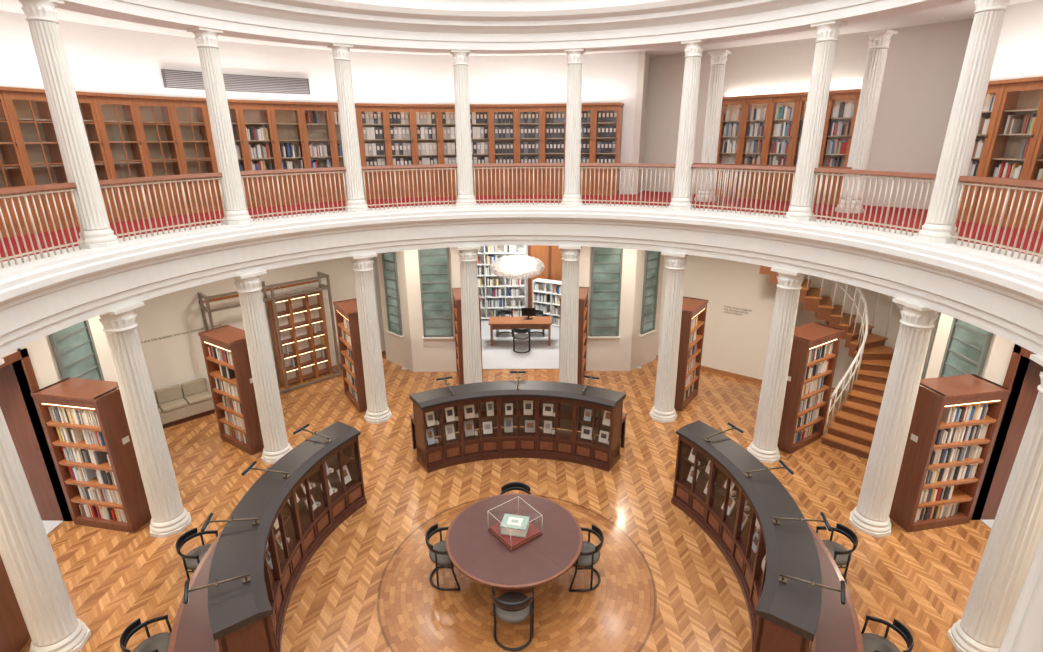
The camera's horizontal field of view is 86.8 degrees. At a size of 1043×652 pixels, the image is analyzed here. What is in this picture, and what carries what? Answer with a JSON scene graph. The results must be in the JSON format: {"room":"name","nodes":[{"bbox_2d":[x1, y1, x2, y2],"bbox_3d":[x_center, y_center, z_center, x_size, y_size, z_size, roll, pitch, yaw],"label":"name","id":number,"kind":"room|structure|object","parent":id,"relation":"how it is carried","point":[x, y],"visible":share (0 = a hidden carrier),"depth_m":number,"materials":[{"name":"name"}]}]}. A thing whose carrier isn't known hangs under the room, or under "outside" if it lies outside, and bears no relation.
{"room":"library","nodes":[
{"label":"library","id":0,"kind":"room"},
{"bbox_2d":[0,316,116,520],"bbox_3d":[-8.035,1.751,7.400,1.009,4.050,7.800,0,19,1],"label":"wall","id":1,"kind":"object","parent":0,"point":[40,351],"visible":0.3,"depth_m":8.81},
{"bbox_2d":[0,348,72,520],"bbox_3d":[-8.036,2.224,7.561,1.080,3.050,2.740,0,19,1],"label":"doorway","id":2,"kind":"structure","parent":1,"relation":"attached to","point":[14,409],"depth_m":8.71,"materials":[{"name":"brown wood"}]},
{"bbox_2d":[48,320,104,380],"bbox_3d":[-7.466,0.624,9.336,0.100,2.970,0.840,0,19,1],"label":"window","id":3,"kind":"structure","parent":1,"relation":"attached to","point":[73,347],"depth_m":9.30,"materials":[{"name":"green glass"}]},
{"bbox_2d":[134,257,384,406],"bbox_3d":[-6.531,-0.316,13.447,6.930,4.050,0.150,-18,25,-41],"label":"wall","id":4,"kind":"structure","parent":0,"point":[177,359],"depth_m":12.79,"materials":[{"name":"paint"}]},
{"bbox_2d":[20,319,993,651],"bbox_3d":[-0.056,3.382,8.994,24.600,0.212,22.500,0,19,1],"label":"floor","id":5,"kind":"structure","parent":0,"point":[665,585],"depth_m":8.53,"materials":[{"name":"wood"}]},
{"bbox_2d":[0,555,30,651],"bbox_3d":[-6.823,2.957,6.384,1.190,2.400,0.600,-4,19,-10],"label":"bookcase","id":6,"kind":"object","parent":5,"relation":"on","point":[14,633],"visible":0.88,"depth_m":6.75,"materials":[{"name":"brown wood"}]},
{"bbox_2d":[0,358,90,651],"bbox_3d":[-5.814,2.234,6.342,0.574,3.780,0.574,-4,19,-10],"label":"fluted column","id":7,"kind":"structure","parent":5,"relation":"on","point":[26,552],"depth_m":6.42,"materials":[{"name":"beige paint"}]},
{"bbox_2d":[30,377,151,532],"bbox_3d":[-6.801,2.095,8.922,1.190,2.400,0.600,3,19,11],"label":"bookcase","id":8,"kind":"object","parent":5,"relation":"on","point":[84,421],"visible":0.93,"depth_m":8.69,"materials":[{"name":"brown wood"}]},
{"bbox_2d":[48,404,126,522],"bbox_3d":[-6.796,2.141,8.937,0.991,2.043,0.449,3,19,11],"label":"books","id":9,"kind":"object","parent":8,"relation":"on","point":[56,415],"depth_m":8.76,"materials":[{"name":"multicoloured paper"}]},
{"bbox_2d":[98,302,191,537],"bbox_3d":[-5.796,1.502,8.499,0.574,3.780,0.574,3,19,11],"label":"fluted column","id":10,"kind":"structure","parent":5,"relation":"on","point":[169,516],"depth_m":8.37,"materials":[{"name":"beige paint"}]},
{"bbox_2d":[120,615,171,651],"bbox_3d":[-4.244,3.798,6.375,0.519,0.766,0.532,-7,20,-19],"label":"armchair","id":11,"kind":"object","parent":5,"relation":"on","point":[159,642],"visible":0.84,"depth_m":6.39,"materials":[{"name":"black paint"}]},
{"bbox_2d":[154,377,214,428],"bbox_3d":[-7.780,1.789,12.335,1.542,0.800,0.440,-18,25,-41],"label":"upholstered bench","id":12,"kind":"object","parent":5,"relation":"on","point":[173,409],"visible":0.67,"depth_m":12.42,"materials":[{"name":"beige fabric"}]},
{"bbox_2d":[175,527,217,580],"bbox_3d":[-4.527,3.310,7.817,0.519,0.766,0.532,-1,19,0],"label":"armchair","id":13,"kind":"object","parent":5,"relation":"on","point":[193,558],"visible":0.53,"depth_m":7.76,"materials":[{"name":"black paint"}]},
{"bbox_2d":[198,325,263,454],"bbox_3d":[-5.755,1.294,11.256,1.190,2.400,0.600,12,22,32],"label":"bookcase","id":14,"kind":"object","parent":5,"relation":"on","point":[225,351],"visible":0.81,"depth_m":11.00,"materials":[{"name":"brown wood"}]},
{"bbox_2d":[208,346,247,443],"bbox_3d":[-5.751,1.341,11.269,0.991,2.043,0.450,12,22,32],"label":"books","id":15,"kind":"object","parent":14,"relation":"on","point":[220,363],"depth_m":11.17,"materials":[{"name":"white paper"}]},
{"bbox_2d":[233,271,292,463],"bbox_3d":[-4.907,0.821,10.482,0.574,3.780,0.574,12,22,32],"label":"fluted column","id":16,"kind":"structure","parent":5,"relation":"on","point":[269,406],"depth_m":10.34,"materials":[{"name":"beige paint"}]},
{"bbox_2d":[168,421,366,651],"bbox_3d":[-3.420,2.952,7.639,1.702,1.551,4.637,0,19,1],"label":"display cabinet","id":17,"kind":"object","parent":5,"relation":"on","point":[237,598],"depth_m":7.27,"materials":[{"name":"brown wood"}]},
{"bbox_2d":[183,573,250,603],"bbox_3d":[-3.252,2.777,5.913,0.620,0.125,0.315,-10,21,-26],"label":"reading lamp","id":18,"kind":"object","parent":17,"relation":"on","point":[222,589],"depth_m":5.91,"materials":[{"name":"gold metal"}]},
{"bbox_2d":[201,513,259,531],"bbox_3d":[-3.620,2.465,6.841,0.643,0.125,0.318,0,19,1],"label":"reading lamp","id":19,"kind":"object","parent":17,"relation":"on","point":[246,524],"depth_m":6.89,"materials":[{"name":"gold metal"}]},
{"bbox_2d":[241,461,289,477],"bbox_3d":[-3.644,2.086,7.957,0.637,0.125,0.318,0,19,1],"label":"reading lamp","id":20,"kind":"object","parent":17,"relation":"on","point":[272,472],"depth_m":7.95,"materials":[{"name":"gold metal"}]},
{"bbox_2d":[197,272,340,393],"bbox_3d":[-6.099,0.282,13.652,2.887,2.780,0.648,-18,26,-42],"label":"shelving unit","id":21,"kind":"object","parent":5,"relation":"on","point":[270,303],"visible":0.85,"depth_m":14.04,"materials":[{"name":"brown wood"}]},
{"bbox_2d":[285,324,324,366],"bbox_3d":[-5.649,0.496,14.417,0.986,0.957,0.150,-18,26,-42],"label":"books","id":22,"kind":"object","parent":21,"relation":"on","point":[295,362],"depth_m":14.36,"materials":[{"name":"white paper"}]},
{"bbox_2d":[333,298,366,412],"bbox_3d":[-3.844,0.675,13.031,0.600,2.400,1.190,-12,22,-31],"label":"bookcase","id":23,"kind":"object","parent":5,"relation":"on","point":[346,311],"visible":0.47,"depth_m":12.75,"materials":[{"name":"brown wood"}]},
{"bbox_2d":[341,318,357,400],"bbox_3d":[-3.844,0.722,13.046,0.449,2.042,0.998,-12,22,-31],"label":"books","id":24,"kind":"object","parent":23,"relation":"on","point":[346,349],"depth_m":13.12,"materials":[{"name":"multicoloured paper"}]},
{"bbox_2d":[350,254,391,423],"bbox_3d":[-3.283,0.295,11.991,0.574,3.780,0.574,-12,22,-31],"label":"fluted column","id":25,"kind":"structure","parent":5,"relation":"on","point":[377,411],"depth_m":11.86,"materials":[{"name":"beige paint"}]},
{"bbox_2d":[425,523,460,590],"bbox_3d":[-1.087,3.269,7.856,0.519,0.766,0.532,0,19,1],"label":"armchair","id":26,"kind":"object","parent":5,"relation":"on","point":[438,554],"visible":0.77,"depth_m":7.73,"materials":[{"name":"black paint"}]},
{"bbox_2d":[452,288,482,384],"bbox_3d":[-1.359,0.334,13.977,0.600,2.400,1.190,-4,19,-10],"label":"bookcase","id":27,"kind":"object","parent":5,"relation":"on","point":[456,291],"visible":0.38,"depth_m":13.50,"materials":[{"name":"brown wood"}]},
{"bbox_2d":[457,246,481,383],"bbox_3d":[-1.172,0.005,12.795,0.574,3.780,0.574,-4,19,-10],"label":"fluted column","id":28,"kind":"structure","parent":5,"relation":"on","point":[472,364],"depth_m":12.57,"materials":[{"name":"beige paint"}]},
{"bbox_2d":[477,245,525,318],"bbox_3d":[-1.233,-2.109,18.677,2.730,3.830,0.350,0,19,1],"label":"shelving unit","id":29,"kind":"object","parent":5,"relation":"on","point":[496,293],"visible":0.32,"depth_m":18.89,"materials":[{"name":"paint"}]},
{"bbox_2d":[491,587,533,650],"bbox_3d":[-0.106,3.579,6.918,0.532,0.766,0.519,0,19,1],"label":"armchair","id":30,"kind":"object","parent":5,"relation":"on","point":[512,607],"visible":0.98,"depth_m":6.80,"materials":[{"name":"black paint"}]},
{"bbox_2d":[446,493,582,593],"bbox_3d":[-0.098,3.273,7.849,1.909,0.754,1.909,-15,24,-36],"label":"table","id":31,"kind":"object","parent":5,"relation":"on","point":[471,547],"visible":0.86,"depth_m":7.52,"materials":[{"name":"brown wood"}]},
{"bbox_2d":[488,496,541,550],"bbox_3d":[-0.092,2.749,7.713,0.547,0.323,0.547,-14,23,-35],"label":"glass display case","id":32,"kind":"object","parent":31,"relation":"on","point":[516,530],"visible":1,"depth_m":7.63,"materials":[{"name":"brown wood"}]},
{"bbox_2d":[409,371,626,472],"bbox_3d":[-0.067,1.796,10.950,4.406,1.557,1.606,0,19,1],"label":"display cabinet","id":33,"kind":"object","parent":5,"relation":"on","point":[592,411],"depth_m":10.72,"materials":[{"name":"brown wood"}]},
{"bbox_2d":[488,316,551,345],"bbox_3d":[-0.039,0.172,16.986,1.900,0.750,0.700,0,19,1],"label":"wooden desk","id":34,"kind":"object","parent":5,"relation":"on","point":[538,322],"visible":0.98,"depth_m":16.89,"materials":[{"name":"brown wood"}]},
{"bbox_2d":[533,278,561,326],"bbox_3d":[1.657,-0.674,18.193,2.730,1.480,0.350,9,21,27],"label":"bookshelf","id":35,"kind":"object","parent":5,"relation":"on","point":[546,292],"visible":0.34,"depth_m":18.49,"materials":[{"name":"paint"}]},
{"bbox_2d":[559,246,581,383],"bbox_3d":[1.106,-0.006,12.772,0.574,3.780,0.574,3,19,11],"label":"fluted column","id":36,"kind":"structure","parent":5,"relation":"on","point":[568,360],"depth_m":12.54,"materials":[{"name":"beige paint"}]},
{"bbox_2d":[559,287,588,384],"bbox_3d":[1.321,0.321,13.950,0.600,2.400,1.190,3,19,11],"label":"bookcase","id":37,"kind":"object","parent":5,"relation":"on","point":[583,291],"visible":0.38,"depth_m":13.52,"materials":[{"name":"brown wood"}]},
{"bbox_2d":[569,524,603,591],"bbox_3d":[0.891,3.266,7.816,0.519,0.766,0.532,0,19,1],"label":"armchair","id":38,"kind":"object","parent":5,"relation":"on","point":[589,555],"visible":0.84,"depth_m":7.69,"materials":[{"name":"black paint"}]},
{"bbox_2d":[649,252,687,422],"bbox_3d":[3.203,0.264,11.925,0.574,3.780,0.574,12,22,32],"label":"fluted column","id":39,"kind":"structure","parent":5,"relation":"on","point":[663,410],"depth_m":11.79,"materials":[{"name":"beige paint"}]},
{"bbox_2d":[674,296,707,411],"bbox_3d":[3.789,0.639,12.953,0.600,2.400,1.190,12,22,32],"label":"bookcase","id":40,"kind":"object","parent":5,"relation":"on","point":[693,318],"visible":0.7,"depth_m":12.68,"materials":[{"name":"brown wood"}]},
{"bbox_2d":[684,316,697,400],"bbox_3d":[3.787,0.686,12.966,0.450,2.043,0.991,12,22,32],"label":"books","id":41,"kind":"object","parent":40,"relation":"on","point":[691,387],"depth_m":12.95,"materials":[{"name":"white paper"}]},
{"bbox_2d":[671,420,863,651],"bbox_3d":[3.276,2.920,7.570,1.702,1.551,4.637,0,19,1],"label":"curved desk","id":42,"kind":"object","parent":5,"relation":"on","point":[795,593],"depth_m":7.16,"materials":[{"name":"brown wood"}]},
{"bbox_2d":[705,422,743,441],"bbox_3d":[3.208,1.726,8.851,0.620,0.125,0.315,-8,20,-22],"label":"reading lamp","id":43,"kind":"object","parent":42,"relation":"on","point":[711,434],"depth_m":8.87,"materials":[{"name":"black metal"}]},
{"bbox_2d":[745,460,793,476],"bbox_3d":[3.499,2.052,7.884,0.637,0.125,0.318,0,19,1],"label":"reading lamp","id":44,"kind":"object","parent":42,"relation":"on","point":[750,471],"depth_m":7.88,"materials":[{"name":"black metal"}]},
{"bbox_2d":[772,512,831,530],"bbox_3d":[3.455,2.431,6.768,0.643,0.125,0.318,0,19,1],"label":"reading lamp","id":45,"kind":"object","parent":42,"relation":"on","point":[778,523],"depth_m":6.83,"materials":[{"name":"black metal"}]},
{"bbox_2d":[779,574,845,604],"bbox_3d":[3.071,2.747,5.848,0.620,0.125,0.315,10,21,27],"label":"reading lamp","id":46,"kind":"object","parent":42,"relation":"on","point":[796,589],"depth_m":5.85,"materials":[{"name":"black metal"}]},
{"bbox_2d":[747,268,804,462],"bbox_3d":[4.801,0.775,10.383,0.574,3.780,0.574,-12,22,-31],"label":"fluted column","id":47,"kind":"structure","parent":5,"relation":"on","point":[763,446],"depth_m":10.25,"materials":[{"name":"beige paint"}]},
{"bbox_2d":[777,322,843,453],"bbox_3d":[5.669,1.240,11.139,1.190,2.400,0.600,-12,22,-31],"label":"bookcase","id":48,"kind":"object","parent":5,"relation":"on","point":[815,346],"visible":0.84,"depth_m":10.90,"materials":[{"name":"brown wood"}]},
{"bbox_2d":[793,343,833,443],"bbox_3d":[5.668,1.286,11.155,0.998,2.042,0.449,-12,22,-31],"label":"books","id":49,"kind":"object","parent":48,"relation":"on","point":[812,408],"depth_m":11.03,"materials":[{"name":"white paper"}]},
{"bbox_2d":[759,265,902,458],"bbox_3d":[6.521,0.304,11.789,3.148,3.742,2.788,11,22,31],"label":"curved staircase","id":50,"kind":"structure","parent":5,"relation":"on","point":[852,431],"depth_m":11.64,"materials":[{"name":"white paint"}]},
{"bbox_2d":[816,523,857,584],"bbox_3d":[4.391,3.243,7.800,0.519,0.766,0.532,0,19,1],"label":"armchair","id":51,"kind":"object","parent":5,"relation":"on","point":[840,554],"visible":0.57,"depth_m":7.74,"materials":[{"name":"black paint"}]},
{"bbox_2d":[861,615,913,651],"bbox_3d":[4.082,3.759,6.290,0.519,0.766,0.532,7,20,20],"label":"armchair","id":52,"kind":"object","parent":5,"relation":"on","point":[872,642],"visible":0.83,"depth_m":6.32,"materials":[{"name":"black paint"}]},
{"bbox_2d":[849,298,938,536],"bbox_3d":[5.655,1.448,8.382,0.574,3.780,0.574,-4,19,-10],"label":"fluted column","id":53,"kind":"structure","parent":5,"relation":"on","point":[870,516],"depth_m":8.26,"materials":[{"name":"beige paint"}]},
{"bbox_2d":[889,374,1010,532],"bbox_3d":[6.674,2.031,8.784,1.190,2.400,0.600,-4,19,-10],"label":"bookcase","id":54,"kind":"object","parent":5,"relation":"on","point":[955,421],"visible":0.87,"depth_m":8.55,"materials":[{"name":"brown wood"}]},
{"bbox_2d":[914,401,988,521],"bbox_3d":[6.670,2.078,8.799,0.991,2.043,0.450,-4,19,-10],"label":"books","id":55,"kind":"object","parent":54,"relation":"on","point":[972,413],"depth_m":8.62,"materials":[{"name":"multicoloured paper"}]},
{"bbox_2d":[947,354,1042,651],"bbox_3d":[5.636,2.180,6.225,0.574,3.780,0.574,3,19,11],"label":"fluted column","id":56,"kind":"structure","parent":5,"relation":"on","point":[1016,532],"depth_m":6.25,"materials":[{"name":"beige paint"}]},
{"bbox_2d":[0,0,1032,56],"bbox_3d":[-0.127,-3.944,5.397,20.400,0.200,20.400,0,19,1],"label":"ceiling","id":57,"kind":"structure","parent":0,"point":[964,10],"depth_m":9.98,"materials":[{"name":"white paint"}]},
{"bbox_2d":[55,0,966,53],"bbox_3d":[-0.130,-4.347,5.260,12.300,1.550,12.300,0,19,1],"label":"entablature","id":58,"kind":"object","parent":57,"relation":"attached to","point":[426,26],"visible":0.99,"depth_m":9.80,"materials":[{"name":"white paint"}]},
{"bbox_2d":[377,246,664,371],"bbox_3d":[-0.016,-0.845,14.850,7.800,4.050,1.009,0,19,1],"label":"wall","id":59,"kind":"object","parent":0,"point":[630,351],"visible":0.46,"depth_m":14.75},
{"bbox_2d":[381,252,403,337],"bbox_3d":[-3.484,-1.193,14.666,0.670,3.020,0.100,17,25,41],"label":"window","id":60,"kind":"structure","parent":59,"relation":"attached to","point":[389,261],"depth_m":14.79,"materials":[{"name":"green glass"}]},
{"bbox_2d":[418,248,453,338],"bbox_3d":[-2.224,-1.073,14.206,0.840,2.970,0.100,0,19,1],"label":"window","id":61,"kind":"structure","parent":59,"relation":"attached to","point":[434,270],"depth_m":14.31,"materials":[{"name":"green glass"}]},
{"bbox_2d":[588,247,622,337],"bbox_3d":[2.176,-1.094,14.161,0.840,2.970,0.100,0,19,1],"label":"window","id":62,"kind":"structure","parent":59,"relation":"attached to","point":[606,272],"depth_m":14.26,"materials":[{"name":"green glass"}]},
{"bbox_2d":[639,250,659,336],"bbox_3d":[3.445,-1.225,14.595,0.670,3.020,0.100,-17,25,-40],"label":"window","id":63,"kind":"structure","parent":59,"relation":"attached to","point":[652,258],"depth_m":14.72,"materials":[{"name":"green glass"}]},
{"bbox_2d":[0,0,1042,193],"bbox_3d":[0.780,-2.042,5.139,19.074,3.350,18.350,3,19,10],"label":"wall","id":64,"kind":"structure","parent":0,"point":[101,59],"depth_m":11.84,"materials":[{"name":"paint"}]},
{"bbox_2d":[223,74,309,93],"label":"air vent grille","id":65,"kind":"object","parent":64,"relation":"in","point":[233,82],"depth_m":11.73,"materials":[{"name":"grey"}]},
{"bbox_2d":[0,191,1042,261],"bbox_3d":[-0.101,-0.749,6.482,20.200,0.050,20.200,0,19,1],"label":"floor","id":66,"kind":"structure","parent":0,"point":[2,253],"depth_m":10.09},
{"bbox_2d":[0,86,43,237],"bbox_3d":[-8.062,-2.023,7.039,0.625,2.130,3.288,2,19,7],"label":"bookcase","id":67,"kind":"object","parent":66,"relation":"on","point":[13,171],"visible":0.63,"depth_m":8.41,"materials":[{"name":"brown wood"}]},
{"bbox_2d":[4,87,222,231],"bbox_3d":[-7.098,-2.986,9.850,0.625,2.130,3.288,10,21,28],"label":"bookcase","id":68,"kind":"object","parent":66,"relation":"on","point":[129,136],"visible":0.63,"depth_m":9.92,"materials":[{"name":"brown wood"}]},
{"bbox_2d":[205,98,364,207],"bbox_3d":[-5.070,-3.766,12.096,3.288,2.130,0.625,-15,23,-36],"label":"bookcase","id":69,"kind":"object","parent":66,"relation":"on","point":[268,135],"visible":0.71,"depth_m":12.07,"materials":[{"name":"brown wood"}]},
{"bbox_2d":[235,111,342,175],"bbox_3d":[-5.127,-4.021,12.054,3.017,1.342,0.370,-15,23,-36],"label":"books","id":70,"kind":"object","parent":69,"relation":"on","point":[264,140],"depth_m":12.10,"materials":[{"name":"multicoloured paper"}]},
{"bbox_2d":[358,103,492,199],"bbox_3d":[-2.287,-4.243,13.434,3.288,2.130,0.625,-6,19,-15],"label":"bookcase","id":71,"kind":"object","parent":66,"relation":"on","point":[391,134],"visible":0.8,"depth_m":13.29,"materials":[{"name":"brown wood"}]},
{"bbox_2d":[362,112,487,165],"bbox_3d":[-2.303,-4.490,13.402,3.044,1.320,0.362,-6,19,-15],"label":"books","id":72,"kind":"object","parent":71,"relation":"on","point":[390,138],"depth_m":13.28,"materials":[{"name":"grey paper"}]},
{"bbox_2d":[491,102,623,195],"bbox_3d":[0.827,-4.345,13.660,3.288,2.130,0.625,2,19,7],"label":"bookcase","id":73,"kind":"object","parent":66,"relation":"on","point":[520,133],"visible":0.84,"depth_m":13.56,"materials":[{"name":"brown wood"}]},
{"bbox_2d":[494,110,616,162],"bbox_3d":[0.832,-4.593,13.629,3.044,1.320,0.362,2,19,7],"label":"books","id":74,"kind":"object","parent":73,"relation":"on","point":[520,136],"depth_m":13.53,"materials":[{"name":"grey paper"}]},
{"bbox_2d":[694,50,730,201],"bbox_3d":[4.077,-4.211,11.812,0.435,3.006,0.435,12,22,32],"label":"column","id":75,"kind":"structure","parent":66,"relation":"on","point":[718,58],"depth_m":11.64,"materials":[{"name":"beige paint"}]},
{"bbox_2d":[692,163,851,213],"bbox_3d":[4.710,-2.740,10.860,0.060,0.830,3.135,-17,25,-40],"label":"balustrade","id":76,"kind":"object","parent":66,"relation":"on","point":[693,163],"visible":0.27,"depth_m":11.20,"materials":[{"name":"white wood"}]},
{"bbox_2d":[714,89,860,204],"bbox_3d":[5.707,-3.894,12.104,0.470,2.200,2.890,-18,26,-42],"label":"bookcase","id":77,"kind":"object","parent":66,"relation":"on","point":[844,110],"visible":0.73,"depth_m":12.03,"materials":[{"name":"brown wood"}]},
{"bbox_2d":[722,102,854,166],"bbox_3d":[5.743,-4.115,12.064,0.250,1.344,2.688,-18,26,-42],"label":"books","id":78,"kind":"object","parent":77,"relation":"on","point":[844,110],"depth_m":12.02,"materials":[{"name":"multicoloured paper"}]},
{"bbox_2d":[835,29,897,212],"bbox_3d":[6.115,-3.560,9.845,0.435,3.006,0.435,-12,22,-31],"label":"column","id":79,"kind":"structure","parent":66,"relation":"on","point":[861,142],"depth_m":9.69,"materials":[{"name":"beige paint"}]},
{"bbox_2d":[957,76,1042,231],"bbox_3d":[7.684,-2.430,7.854,0.625,2.130,3.288,-5,19,-12],"label":"bookcase","id":80,"kind":"object","parent":66,"relation":"on","point":[1009,138],"visible":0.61,"depth_m":8.49,"materials":[{"name":"brown wood"}]},
{"bbox_2d":[967,93,1042,179],"bbox_3d":[7.743,-2.679,7.784,0.380,1.346,3.053,-5,19,-12],"label":"books","id":81,"kind":"object","parent":80,"relation":"on","point":[1009,138],"depth_m":8.51,"materials":[{"name":"multicoloured paper"}]},
{"bbox_2d":[525,245,527,316],"bbox_3d":[0.004,-1.632,17.165,6.600,4.050,3.900,0,19,1],"label":"wall","id":82,"kind":"structure","parent":0,"point":[526,246],"depth_m":19.14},
{"bbox_2d":[528,245,561,316],"bbox_3d":[1.669,-2.176,18.804,2.900,4.000,0.120,0,19,1],"label":"panelling","id":83,"kind":"object","parent":82,"relation":"attached to","point":[551,256],"visible":0.06,"depth_m":18.76,"materials":[{"name":"brown wood"}]},
{"bbox_2d":[631,51,649,193],"bbox_3d":[2.999,-5.031,13.887,0.150,3.350,1.180,6,20,18],"label":"wall","id":84,"kind":"structure","parent":0,"point":[642,61],"depth_m":13.48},
{"bbox_2d":[657,255,776,379],"bbox_3d":[5.100,-0.718,14.353,3.070,4.050,0.150,13,23,35],"label":"wall","id":85,"kind":"structure","parent":0,"point":[738,344],"depth_m":14.17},
{"bbox_2d":[642,19,973,208],"bbox_3d":[5.965,-4.378,11.892,7.695,3.350,0.150,17,25,42],"label":"wall","id":86,"kind":"structure","parent":0,"point":[923,65],"depth_m":10.96,"materials":[{"name":"paint"}]},
{"bbox_2d":[795,274,938,390],"bbox_3d":[8.192,-0.558,12.950,3.185,4.600,0.150,16,25,40],"label":"wall","id":87,"kind":"structure","parent":0,"point":[884,304],"depth_m":13.11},
{"bbox_2d":[925,313,1029,519],"bbox_3d":[7.873,1.676,7.237,1.009,4.050,7.800,0,19,1],"label":"piers","id":88,"kind":"object","parent":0,"point":[1000,350],"visible":0.23,"depth_m":8.68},
{"bbox_2d":[938,317,992,376],"bbox_3d":[7.333,0.554,9.184,0.100,2.970,0.840,0,19,1],"label":"window","id":89,"kind":"structure","parent":88,"relation":"attached to","point":[967,347],"depth_m":9.15,"materials":[{"name":"green glass"}]},
{"bbox_2d":[970,344,1042,519],"bbox_3d":[7.883,2.149,7.398,1.080,3.050,2.740,0,19,1],"label":"doorway","id":90,"kind":"structure","parent":88,"relation":"attached to","point":[1028,391],"depth_m":8.54,"materials":[{"name":"brown wood"}]},
{"bbox_3d":[-0.098,-0.450,6.584,20.400,0.580,20.400,0,19,1],"label":"ceiling","id":91,"kind":"structure","parent":0,"visible":0},
{"bbox_2d":[490,255,543,279],"bbox_3d":[-0.122,-2.091,14.845,1.490,1.625,1.490,0,19,1],"label":"pendant lamp","id":92,"kind":"object","parent":91,"relation":"hanging from","point":[516,267],"visible":1,"depth_m":14.56,"materials":[{"name":"white"}]},
{"bbox_2d":[0,203,1042,356],"bbox_3d":[-0.098,-0.358,6.615,12.300,0.864,12.300,0,19,1],"label":"entablature","id":93,"kind":"object","parent":91,"relation":"attached to","point":[1001,295],"visible":0.98,"depth_m":8.79,"materials":[{"name":"white paint"}]},
{"bbox_2d":[0,182,84,267],"bbox_3d":[-5.901,-1.147,6.397,0.193,0.861,1.986,0,19,1],"label":"gallery railing","id":94,"kind":"object","parent":93,"relation":"on","point":[34,188],"visible":1,"depth_m":6.74,"materials":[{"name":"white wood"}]},
{"bbox_2d":[17,0,118,248],"bbox_3d":[-5.829,-2.529,7.130,0.435,3.006,0.435,3,19,11],"label":"column","id":95,"kind":"structure","parent":93,"relation":"on","point":[41,15],"depth_m":7.02,"materials":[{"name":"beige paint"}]},
{"bbox_2d":[98,172,225,240],"bbox_3d":[-5.441,-1.862,8.493,0.193,0.861,1.986,7,20,22],"label":"gallery railing","id":96,"kind":"object","parent":93,"relation":"on","point":[139,180],"visible":0.91,"depth_m":8.42,"materials":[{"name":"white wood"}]},
{"bbox_2d":[187,27,252,224],"bbox_3d":[-4.940,-3.210,9.114,0.435,3.006,0.435,12,22,32],"label":"column","id":97,"kind":"structure","parent":93,"relation":"on","point":[206,39],"depth_m":9.00,"materials":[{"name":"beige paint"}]},
{"bbox_2d":[240,167,346,220],"bbox_3d":[-4.170,-2.473,10.261,1.986,0.861,0.193,-18,25,-41],"label":"gallery railing","id":98,"kind":"object","parent":93,"relation":"on","point":[278,172],"visible":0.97,"depth_m":10.22,"materials":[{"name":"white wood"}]},
{"bbox_2d":[328,43,368,212],"bbox_3d":[-3.316,-3.736,10.622,0.435,3.006,0.435,-12,22,-31],"label":"column","id":99,"kind":"structure","parent":93,"relation":"on","point":[356,202],"depth_m":10.51,"materials":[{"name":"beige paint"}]},
{"bbox_2d":[361,164,456,209],"bbox_3d":[-2.279,-2.886,11.431,1.986,0.861,0.193,-8,20,-21],"label":"gallery railing","id":100,"kind":"object","parent":93,"relation":"on","point":[439,166],"visible":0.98,"depth_m":11.41,"materials":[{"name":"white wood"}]},
{"bbox_2d":[450,50,476,206],"bbox_3d":[-1.205,-4.026,11.426,0.435,3.006,0.435,-4,19,-10],"label":"column","id":101,"kind":"structure","parent":93,"relation":"on","point":[465,198],"depth_m":11.32,"materials":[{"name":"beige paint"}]},
{"bbox_2d":[472,163,564,204],"bbox_3d":[-0.057,-3.039,11.826,1.986,0.861,0.193,0,19,1],"label":"gallery railing","id":102,"kind":"object","parent":93,"relation":"on","point":[503,166],"visible":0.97,"depth_m":11.78,"materials":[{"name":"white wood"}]},
{"bbox_2d":[561,48,584,205],"bbox_3d":[1.073,-4.037,11.403,0.435,3.006,0.435,3,19,11],"label":"column","id":103,"kind":"structure","parent":93,"relation":"on","point":[571,197],"depth_m":11.29,"materials":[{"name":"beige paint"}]},
{"bbox_2d":[580,163,675,207],"bbox_3d":[2.158,-2.907,11.386,1.986,0.861,0.193,7,20,22],"label":"gallery railing","id":104,"kind":"object","parent":93,"relation":"on","point":[616,166],"visible":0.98,"depth_m":11.37,"materials":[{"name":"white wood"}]},
{"bbox_2d":[668,39,707,209],"bbox_3d":[3.170,-3.766,10.556,0.435,3.006,0.435,12,22,32],"label":"column","id":105,"kind":"structure","parent":93,"relation":"on","point":[693,50],"depth_m":10.44,"materials":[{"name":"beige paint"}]},
{"bbox_2d":[690,164,795,217],"bbox_3d":[4.028,-2.512,10.177,0.193,0.861,1.986,-18,25,-41],"label":"gallery railing","id":106,"kind":"object","parent":93,"relation":"on","point":[747,168],"visible":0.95,"depth_m":10.13,"materials":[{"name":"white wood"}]},
{"bbox_2d":[784,20,847,220],"bbox_3d":[4.768,-3.256,9.014,0.435,3.006,0.435,-12,22,-31],"label":"column","id":107,"kind":"structure","parent":93,"relation":"on","point":[827,33],"depth_m":8.90,"materials":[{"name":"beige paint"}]},
{"bbox_2d":[811,168,935,235],"bbox_3d":[5.269,-1.913,8.383,0.193,0.861,1.986,-8,20,-21],"label":"gallery railing","id":108,"kind":"object","parent":93,"relation":"on","point":[820,171],"visible":0.94,"depth_m":8.31,"materials":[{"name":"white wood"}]},
{"bbox_2d":[917,0,1009,243],"bbox_3d":[5.622,-2.583,7.013,0.435,3.006,0.435,-4,19,-10],"label":"column","id":109,"kind":"structure","parent":93,"relation":"on","point":[960,138],"depth_m":6.92,"materials":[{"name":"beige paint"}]},
{"bbox_2d":[950,176,1042,263],"bbox_3d":[5.692,-1.202,6.279,0.193,0.861,1.986,0,19,1],"label":"gallery railing","id":110,"kind":"object","parent":93,"relation":"on","point":[985,180],"visible":1,"depth_m":6.57,"materials":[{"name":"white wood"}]},
{"bbox_2d":[999,533,1042,651],"bbox_3d":[0.980,-0.353,0.560,0.435,3.006,0.435,-4,19,-10],"label":"column","id":111,"kind":"structure","parent":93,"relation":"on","point":[1024,632],"depth_m":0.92,"materials":[{"name":"beige paint"}]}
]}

